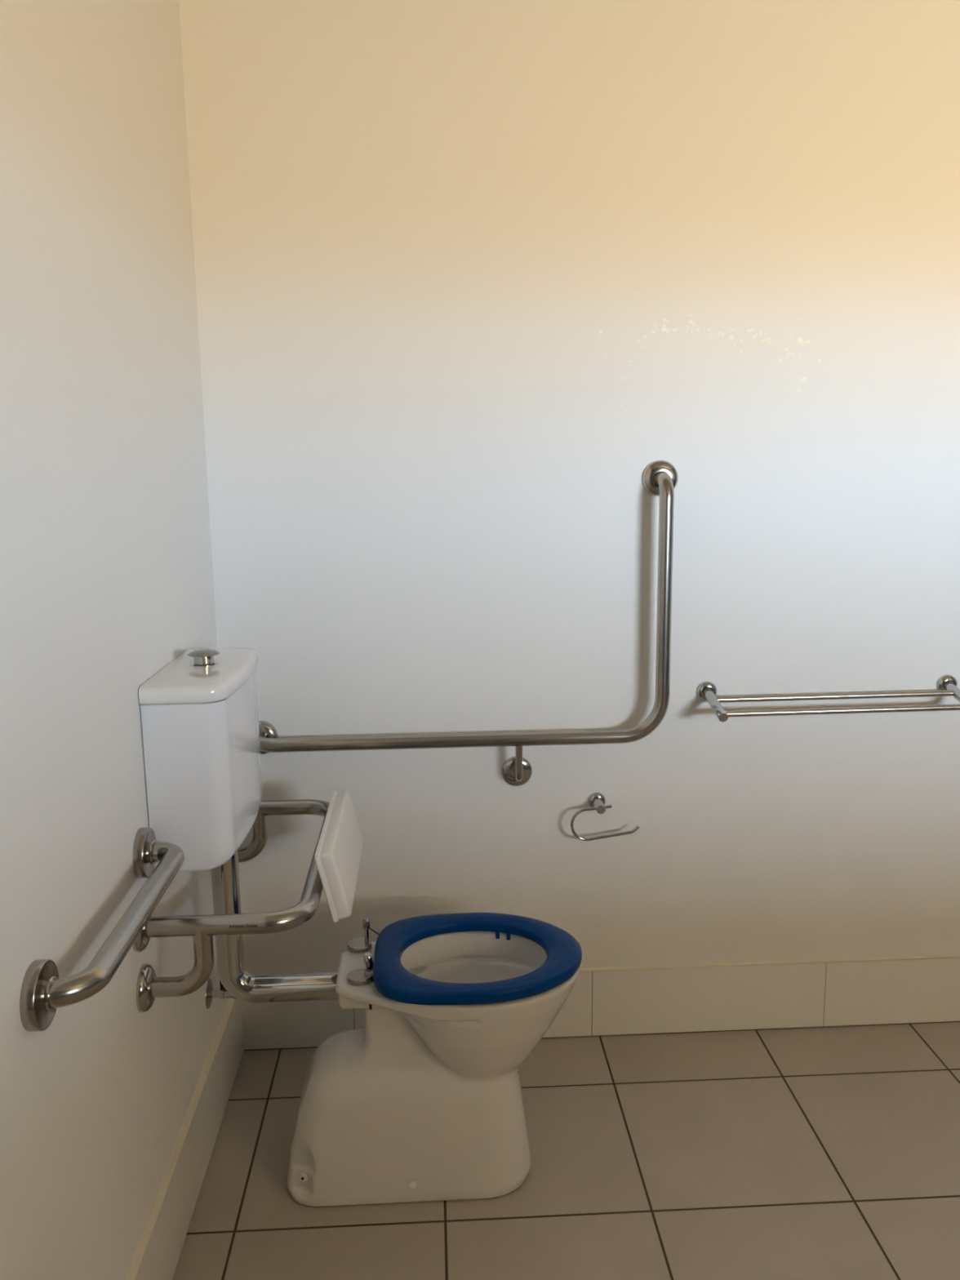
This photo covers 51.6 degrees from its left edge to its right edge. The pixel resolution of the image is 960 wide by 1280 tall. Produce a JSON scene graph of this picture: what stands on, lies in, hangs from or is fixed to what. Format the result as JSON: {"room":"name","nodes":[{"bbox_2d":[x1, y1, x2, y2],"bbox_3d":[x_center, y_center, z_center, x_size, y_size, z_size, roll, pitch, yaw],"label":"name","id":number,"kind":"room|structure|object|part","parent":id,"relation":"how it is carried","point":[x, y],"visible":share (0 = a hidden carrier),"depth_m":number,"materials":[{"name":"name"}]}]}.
{"room":"accessible bathroom","nodes":[
{"label":"accessible bathroom","id":0,"kind":"room"},
{"bbox_2d":[0,0,228,1279],"bbox_3d":[-0.577,-0.013,0.454,0.120,2.750,3.600,-1,10,-3],"label":"wall","id":1,"kind":"structure","parent":0,"point":[106,566],"depth_m":1.44,"materials":[{"name":"beige paint"}]},
{"bbox_2d":[19,827,184,1031],"bbox_3d":[-0.516,0.394,1.437,0.080,0.086,0.538,-1,10,-3],"label":"grab rail","id":2,"kind":"object","parent":1,"relation":"attached to","point":[42,991],"visible":1,"depth_m":1.28,"materials":[{"name":"metal"}]},
{"bbox_2d":[124,998,244,1279],"bbox_3d":[-0.498,1.249,0.686,0.008,0.181,3.600,-1,10,-3],"label":"baseboard","id":3,"kind":"structure","parent":1,"relation":"attached to","point":[163,1250],"depth_m":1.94,"materials":[{"name":"white tile"}]},
{"bbox_2d":[138,647,262,871],"bbox_3d":[-0.503,0.205,1.874,0.152,0.376,0.368,-1,10,-3],"label":"cistern","id":4,"kind":"object","parent":1,"relation":"attached to","point":[200,715],"visible":0.97,"depth_m":1.71,"materials":[{"name":"white ceramic"}]},
{"bbox_3d":[-0.505,0.061,1.848,0.152,0.032,0.368,-1,10,-3],"label":"lid","id":5,"kind":"part","parent":4,"relation":"part of","materials":[{"name":"white ceramic"}]},
{"bbox_2d":[210,850,338,1002],"bbox_3d":[-0.401,0.543,1.948,0.236,0.354,0.052,-1,10,-3],"label":"pipe","id":6,"kind":"object","parent":4,"relation":"attached to","point":[244,985],"visible":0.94,"depth_m":1.95,"materials":[{"name":"silver metal"}]},
{"bbox_2d":[204,977,238,1008],"bbox_3d":[-0.549,0.753,2.130,0.066,0.069,0.062,-1,10,-3],"label":"valve","id":7,"kind":"object","parent":1,"relation":"attached to","point":[211,993],"visible":0.71,"depth_m":2.12,"materials":[{"name":"metal"}]},
{"bbox_3d":[-0.578,0.757,2.129,0.008,0.062,0.062,-1,10,-3],"label":"plate","id":8,"kind":"part","parent":7,"relation":"part of","materials":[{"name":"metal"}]},
{"bbox_3d":[-0.543,0.735,2.127,0.026,0.032,0.008,-1,10,-3],"label":"valve handle","id":9,"kind":"part","parent":7,"relation":"part of","materials":[{"name":"metal"}]},
{"bbox_2d":[132,789,363,1013],"bbox_3d":[-0.409,0.456,1.932,0.340,0.223,0.642,-1,10,-3],"label":"backrest","id":10,"kind":"object","parent":1,"relation":"attached to","point":[334,868],"visible":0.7,"depth_m":1.73,"materials":[{"name":"metal"}]},
{"bbox_2d":[172,1022,959,1279],"bbox_3d":[1.147,1.353,0.791,3.540,0.100,3.840,-1,10,-3],"label":"floor","id":11,"kind":"structure","parent":0,"point":[829,1153],"depth_m":2.01,"materials":[{"name":"beige tile"}]},
{"bbox_2d":[286,912,582,1206],"bbox_3d":[-0.093,0.836,2.024,0.602,0.504,0.336,-1,10,-3],"label":"toilet","id":12,"kind":"object","parent":11,"relation":"on","point":[424,1102],"visible":1,"depth_m":1.94,"materials":[{"name":"white ceramic"}]},
{"bbox_3d":[-0.235,0.611,2.060,0.009,0.042,0.009,-1,10,-3],"label":"hinge post","id":13,"kind":"part","parent":12,"relation":"part of","materials":[{"name":"silver metal"}]},
{"bbox_3d":[-0.220,0.636,1.966,0.021,0.033,0.017,-1,10,-3],"label":"hinge post","id":14,"kind":"part","parent":12,"relation":"part of","materials":[{"name":"silver metal"}]},
{"bbox_3d":[-0.207,0.652,1.946,0.035,0.019,0.013,-3,11,-13],"label":"hinge arm","id":15,"kind":"part","parent":12,"relation":"part of","materials":[{"name":"silver metal"}]},
{"bbox_3d":[-0.004,0.629,1.991,0.417,0.026,0.336,-1,10,-3],"label":"seat","id":16,"kind":"part","parent":12,"relation":"part of","materials":[{"name":"blue plastic"}]},
{"bbox_2d":[178,0,959,974],"bbox_3d":[1.036,-0.379,2.365,3.540,2.750,0.120,-1,10,-3],"label":"wall","id":17,"kind":"structure","parent":0,"point":[418,225],"depth_m":2.25,"materials":[{"name":"beige paint"}]},
{"bbox_2d":[258,460,678,786],"bbox_3d":[-0.049,-0.016,2.269,1.016,0.766,0.086,-1,10,-3],"label":"grab rail","id":18,"kind":"object","parent":17,"relation":"attached to","point":[660,477],"visible":0.88,"depth_m":2.27,"materials":[{"name":"metal"}]},
{"bbox_3d":[0.089,0.279,2.332,0.017,0.100,0.076,-1,10,-3],"label":"support rod","id":19,"kind":"part","parent":18,"relation":"part of","materials":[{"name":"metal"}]},
{"bbox_2d":[241,957,959,1050],"bbox_3d":[1.058,0.896,2.531,3.292,0.181,0.008,-1,10,-3],"label":"baseboard","id":20,"kind":"structure","parent":17,"relation":"attached to","point":[622,1002],"depth_m":2.50,"materials":[{"name":"white tile"}]},
{"bbox_2d":[570,792,639,840],"bbox_3d":[0.296,0.424,2.378,0.166,0.103,0.064,-1,10,-3],"label":"toilet roll holder","id":21,"kind":"object","parent":17,"relation":"attached to","point":[596,801],"visible":1,"depth_m":2.36,"materials":[{"name":"silver metal"}]},
{"bbox_3d":[0.284,0.395,2.371,0.022,0.022,0.062,-1,10,-3],"label":"post","id":22,"kind":"part","parent":21,"relation":"part of","materials":[{"name":"silver metal"}]},
{"bbox_2d":[414,954,959,974],"bbox_3d":[1.054,0.806,2.515,3.298,0.005,0.008,-1,10,-3],"label":"trim","id":23,"kind":"structure","parent":17,"relation":"attached to","point":[949,956],"depth_m":2.50,"materials":[{"name":"beige tile"}]},
{"bbox_2d":[697,674,959,721],"bbox_3d":[0.836,0.135,2.317,0.632,0.068,0.136,-1,10,-3],"label":"towel rail","id":24,"kind":"object","parent":17,"relation":"attached to","point":[947,684],"visible":1,"depth_m":2.32,"materials":[{"name":"silver metal"}]},
{"bbox_3d":[0.545,0.149,2.304,0.024,0.052,0.135,-1,10,-3],"label":"post","id":25,"kind":"part","parent":24,"relation":"part of","materials":[{"name":"silver metal"}]},
{"bbox_3d":[1.130,0.134,2.331,0.024,0.052,0.135,-1,10,-3],"label":"post","id":26,"kind":"part","parent":24,"relation":"part of","materials":[{"name":"silver metal"}]}
]}

